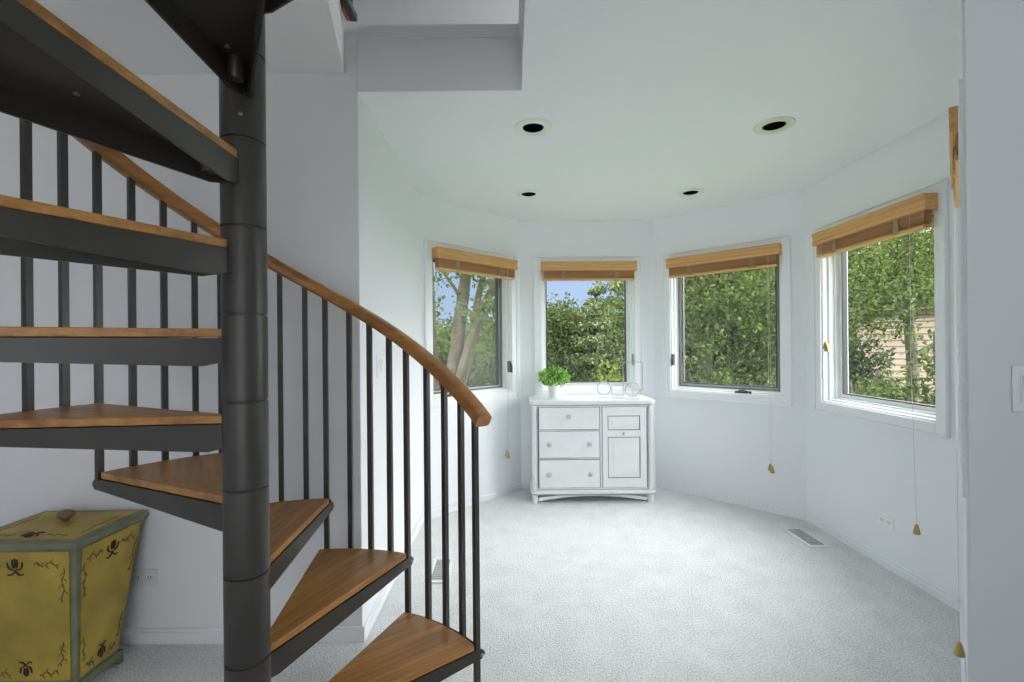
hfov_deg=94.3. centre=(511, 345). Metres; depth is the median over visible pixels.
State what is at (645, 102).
ceiling
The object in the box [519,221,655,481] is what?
wall
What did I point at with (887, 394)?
shrub
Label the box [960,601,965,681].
baseboard
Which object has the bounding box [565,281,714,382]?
conifer
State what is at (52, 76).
spiral staircase
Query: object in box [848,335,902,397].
shrub
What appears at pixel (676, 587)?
floor
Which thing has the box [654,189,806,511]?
wall
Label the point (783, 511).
baseboard
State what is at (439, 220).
wall
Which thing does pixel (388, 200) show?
wall
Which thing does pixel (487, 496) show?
baseboard
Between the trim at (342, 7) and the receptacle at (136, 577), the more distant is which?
the receptacle at (136, 577)
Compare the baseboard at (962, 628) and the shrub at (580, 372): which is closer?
the baseboard at (962, 628)
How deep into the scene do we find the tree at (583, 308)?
24.80 m
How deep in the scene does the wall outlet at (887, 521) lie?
2.78 m
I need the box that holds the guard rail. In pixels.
[340,0,356,21]
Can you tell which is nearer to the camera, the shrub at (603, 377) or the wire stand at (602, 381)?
the wire stand at (602, 381)
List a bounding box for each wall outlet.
[132,569,157,585]
[878,512,893,530]
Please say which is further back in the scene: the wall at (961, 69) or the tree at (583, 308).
the tree at (583, 308)
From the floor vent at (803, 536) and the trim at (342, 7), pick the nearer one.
the trim at (342, 7)
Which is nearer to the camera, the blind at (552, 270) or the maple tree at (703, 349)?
the blind at (552, 270)
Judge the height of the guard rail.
1.030 m
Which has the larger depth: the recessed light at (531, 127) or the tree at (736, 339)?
the tree at (736, 339)
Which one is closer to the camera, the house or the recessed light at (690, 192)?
the recessed light at (690, 192)
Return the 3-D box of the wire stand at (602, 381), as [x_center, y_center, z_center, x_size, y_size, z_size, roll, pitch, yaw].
[0.807,0.386,4.170,0.123,0.142,0.044,-1,0,6]
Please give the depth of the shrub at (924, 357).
6.46 m
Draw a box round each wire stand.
[597,381,610,397]
[611,385,624,397]
[624,362,642,396]
[625,382,639,398]
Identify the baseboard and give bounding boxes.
[119,626,364,644]
[364,513,423,639]
[423,482,521,518]
[522,480,655,488]
[656,481,805,519]
[806,512,961,611]
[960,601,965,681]
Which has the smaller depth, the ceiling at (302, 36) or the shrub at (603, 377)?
the ceiling at (302, 36)
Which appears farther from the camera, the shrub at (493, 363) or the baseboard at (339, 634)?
the shrub at (493, 363)
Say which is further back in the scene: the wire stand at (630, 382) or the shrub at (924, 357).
the shrub at (924, 357)
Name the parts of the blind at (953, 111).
cord, rail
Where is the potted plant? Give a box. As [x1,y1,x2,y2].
[537,364,570,397]
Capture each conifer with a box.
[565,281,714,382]
[572,285,624,380]
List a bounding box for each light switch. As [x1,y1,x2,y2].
[376,355,383,377]
[1011,366,1023,411]
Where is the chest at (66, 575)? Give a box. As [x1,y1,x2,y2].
[0,509,148,681]
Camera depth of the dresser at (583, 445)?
3.96 m
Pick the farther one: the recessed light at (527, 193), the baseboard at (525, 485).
the baseboard at (525, 485)
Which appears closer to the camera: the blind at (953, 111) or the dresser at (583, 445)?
the blind at (953, 111)
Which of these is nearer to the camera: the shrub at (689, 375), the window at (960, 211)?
the window at (960, 211)
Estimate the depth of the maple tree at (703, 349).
7.60 m
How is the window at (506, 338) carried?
in the wall at (439, 220)
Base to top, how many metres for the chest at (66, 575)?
0.656 m
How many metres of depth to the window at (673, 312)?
3.95 m
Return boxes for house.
[848,307,934,401]
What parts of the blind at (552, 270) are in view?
rail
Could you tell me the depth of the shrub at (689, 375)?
9.63 m
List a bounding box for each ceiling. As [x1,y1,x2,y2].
[35,0,344,74]
[358,0,961,220]
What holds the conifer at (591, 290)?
on the ground
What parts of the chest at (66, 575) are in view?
painted panel, lid knob, lid panel, lid, painted panel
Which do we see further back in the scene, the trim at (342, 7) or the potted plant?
the potted plant
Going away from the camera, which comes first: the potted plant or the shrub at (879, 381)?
the potted plant
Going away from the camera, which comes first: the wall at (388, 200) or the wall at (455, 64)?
the wall at (455, 64)
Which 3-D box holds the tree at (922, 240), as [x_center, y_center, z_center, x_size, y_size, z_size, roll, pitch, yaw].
[14.726,-1.362,17.990,8.041,7.958,6.840,0,0,-8]
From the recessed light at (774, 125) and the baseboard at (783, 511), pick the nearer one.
the recessed light at (774, 125)
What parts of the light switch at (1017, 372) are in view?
rocker frame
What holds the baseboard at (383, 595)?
attached to the wall at (388, 200)
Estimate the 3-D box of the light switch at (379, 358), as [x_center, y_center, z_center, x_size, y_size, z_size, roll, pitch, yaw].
[-0.676,0.106,2.450,0.015,0.116,0.116,-1,0,0]
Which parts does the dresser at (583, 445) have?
corner post, drawer, drawer, drawer, moulding, frame, raised panel, door, raised panel, corner post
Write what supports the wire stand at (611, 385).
on the dresser at (583, 445)
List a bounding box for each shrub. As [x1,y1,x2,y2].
[436,324,491,388]
[466,348,495,385]
[547,343,597,381]
[592,360,624,380]
[685,370,735,383]
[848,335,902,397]
[854,365,920,400]
[889,328,934,404]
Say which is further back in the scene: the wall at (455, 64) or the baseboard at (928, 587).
the baseboard at (928, 587)
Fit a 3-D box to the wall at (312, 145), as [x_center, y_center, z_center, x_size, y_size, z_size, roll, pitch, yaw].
[-1.644,-0.035,2.203,1.914,2.743,0.140,-1,0,0]
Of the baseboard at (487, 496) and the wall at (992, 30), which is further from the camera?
the baseboard at (487, 496)
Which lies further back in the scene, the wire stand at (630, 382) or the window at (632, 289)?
the window at (632, 289)
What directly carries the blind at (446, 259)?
attached to the window at (506, 338)
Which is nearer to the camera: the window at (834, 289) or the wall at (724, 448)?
the window at (834, 289)
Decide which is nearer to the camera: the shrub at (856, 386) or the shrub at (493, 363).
the shrub at (856, 386)
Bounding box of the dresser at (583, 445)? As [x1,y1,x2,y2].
[528,395,655,503]
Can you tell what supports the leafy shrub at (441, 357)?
on the ground
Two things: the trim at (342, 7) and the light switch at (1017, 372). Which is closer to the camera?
the light switch at (1017, 372)
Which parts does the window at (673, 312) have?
lock lever, screen frame, sash, crank handle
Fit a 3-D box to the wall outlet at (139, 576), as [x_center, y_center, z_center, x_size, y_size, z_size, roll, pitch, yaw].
[-1.648,1.040,2.128,0.115,0.072,0.010,-1,0,0]
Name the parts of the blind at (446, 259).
rail, cord, cord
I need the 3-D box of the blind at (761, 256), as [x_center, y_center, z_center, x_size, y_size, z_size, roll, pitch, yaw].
[1.721,0.108,3.929,0.070,1.757,0.914,-1,0,-45]
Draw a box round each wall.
[0,30,361,627]
[342,0,518,29]
[357,38,521,91]
[357,92,421,625]
[419,195,520,512]
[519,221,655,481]
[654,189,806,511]
[804,112,963,601]
[960,4,967,681]
[962,0,1023,681]
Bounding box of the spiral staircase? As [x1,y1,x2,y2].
[0,0,491,681]
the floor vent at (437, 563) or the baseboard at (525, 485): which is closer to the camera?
the floor vent at (437, 563)
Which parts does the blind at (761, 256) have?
rail, cord, cord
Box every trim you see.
[340,1,349,20]
[357,24,520,38]
[518,0,521,36]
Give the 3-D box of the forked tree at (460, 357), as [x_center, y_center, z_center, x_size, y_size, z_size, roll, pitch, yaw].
[-0.442,-0.308,8.517,3.339,5.708,1.995,-1,0,0]
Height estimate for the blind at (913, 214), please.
1.776 m
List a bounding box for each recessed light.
[515,118,551,136]
[516,189,541,198]
[677,188,704,196]
[753,116,795,134]
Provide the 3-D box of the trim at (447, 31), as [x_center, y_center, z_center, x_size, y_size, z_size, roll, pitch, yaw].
[-0.326,-1.404,2.127,0.733,0.057,0.012,-1,0,0]
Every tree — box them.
[432,262,495,388]
[436,308,495,385]
[547,292,595,380]
[547,303,624,376]
[598,267,775,386]
[684,268,775,385]
[847,218,934,402]
[847,223,934,356]
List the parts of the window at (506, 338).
sash, screen frame, lock lever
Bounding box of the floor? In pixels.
[90,487,960,681]
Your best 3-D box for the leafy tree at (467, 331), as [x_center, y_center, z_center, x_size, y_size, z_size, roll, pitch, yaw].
[-1.873,0.757,19.062,5.888,4.589,5.950,-1,0,-35]
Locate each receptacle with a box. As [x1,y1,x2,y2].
[134,575,141,580]
[146,575,153,580]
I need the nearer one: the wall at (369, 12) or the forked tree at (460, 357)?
the wall at (369, 12)
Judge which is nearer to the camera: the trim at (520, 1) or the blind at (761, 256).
the trim at (520, 1)
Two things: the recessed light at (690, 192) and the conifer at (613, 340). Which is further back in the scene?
the conifer at (613, 340)
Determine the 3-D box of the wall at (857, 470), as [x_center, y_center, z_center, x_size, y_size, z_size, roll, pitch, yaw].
[2.256,0.060,2.922,0.140,2.485,1.225,-1,0,0]
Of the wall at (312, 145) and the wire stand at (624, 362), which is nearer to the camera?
the wall at (312, 145)
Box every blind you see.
[432,246,517,457]
[541,261,636,280]
[665,243,781,473]
[812,193,937,534]
[949,106,964,657]
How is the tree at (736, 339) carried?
on the ground
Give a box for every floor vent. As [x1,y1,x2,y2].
[432,558,453,583]
[782,527,829,547]
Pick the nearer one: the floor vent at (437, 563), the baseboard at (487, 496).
the floor vent at (437, 563)
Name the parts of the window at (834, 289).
sash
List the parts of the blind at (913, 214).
cord, cord, rail, cord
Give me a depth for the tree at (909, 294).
9.20 m
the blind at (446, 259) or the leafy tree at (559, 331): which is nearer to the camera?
the blind at (446, 259)
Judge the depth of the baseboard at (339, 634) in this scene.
2.12 m
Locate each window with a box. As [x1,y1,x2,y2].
[424,238,517,409]
[533,256,642,395]
[662,235,791,406]
[812,178,949,438]
[957,78,965,497]
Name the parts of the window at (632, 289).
sash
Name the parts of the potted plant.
pot, stem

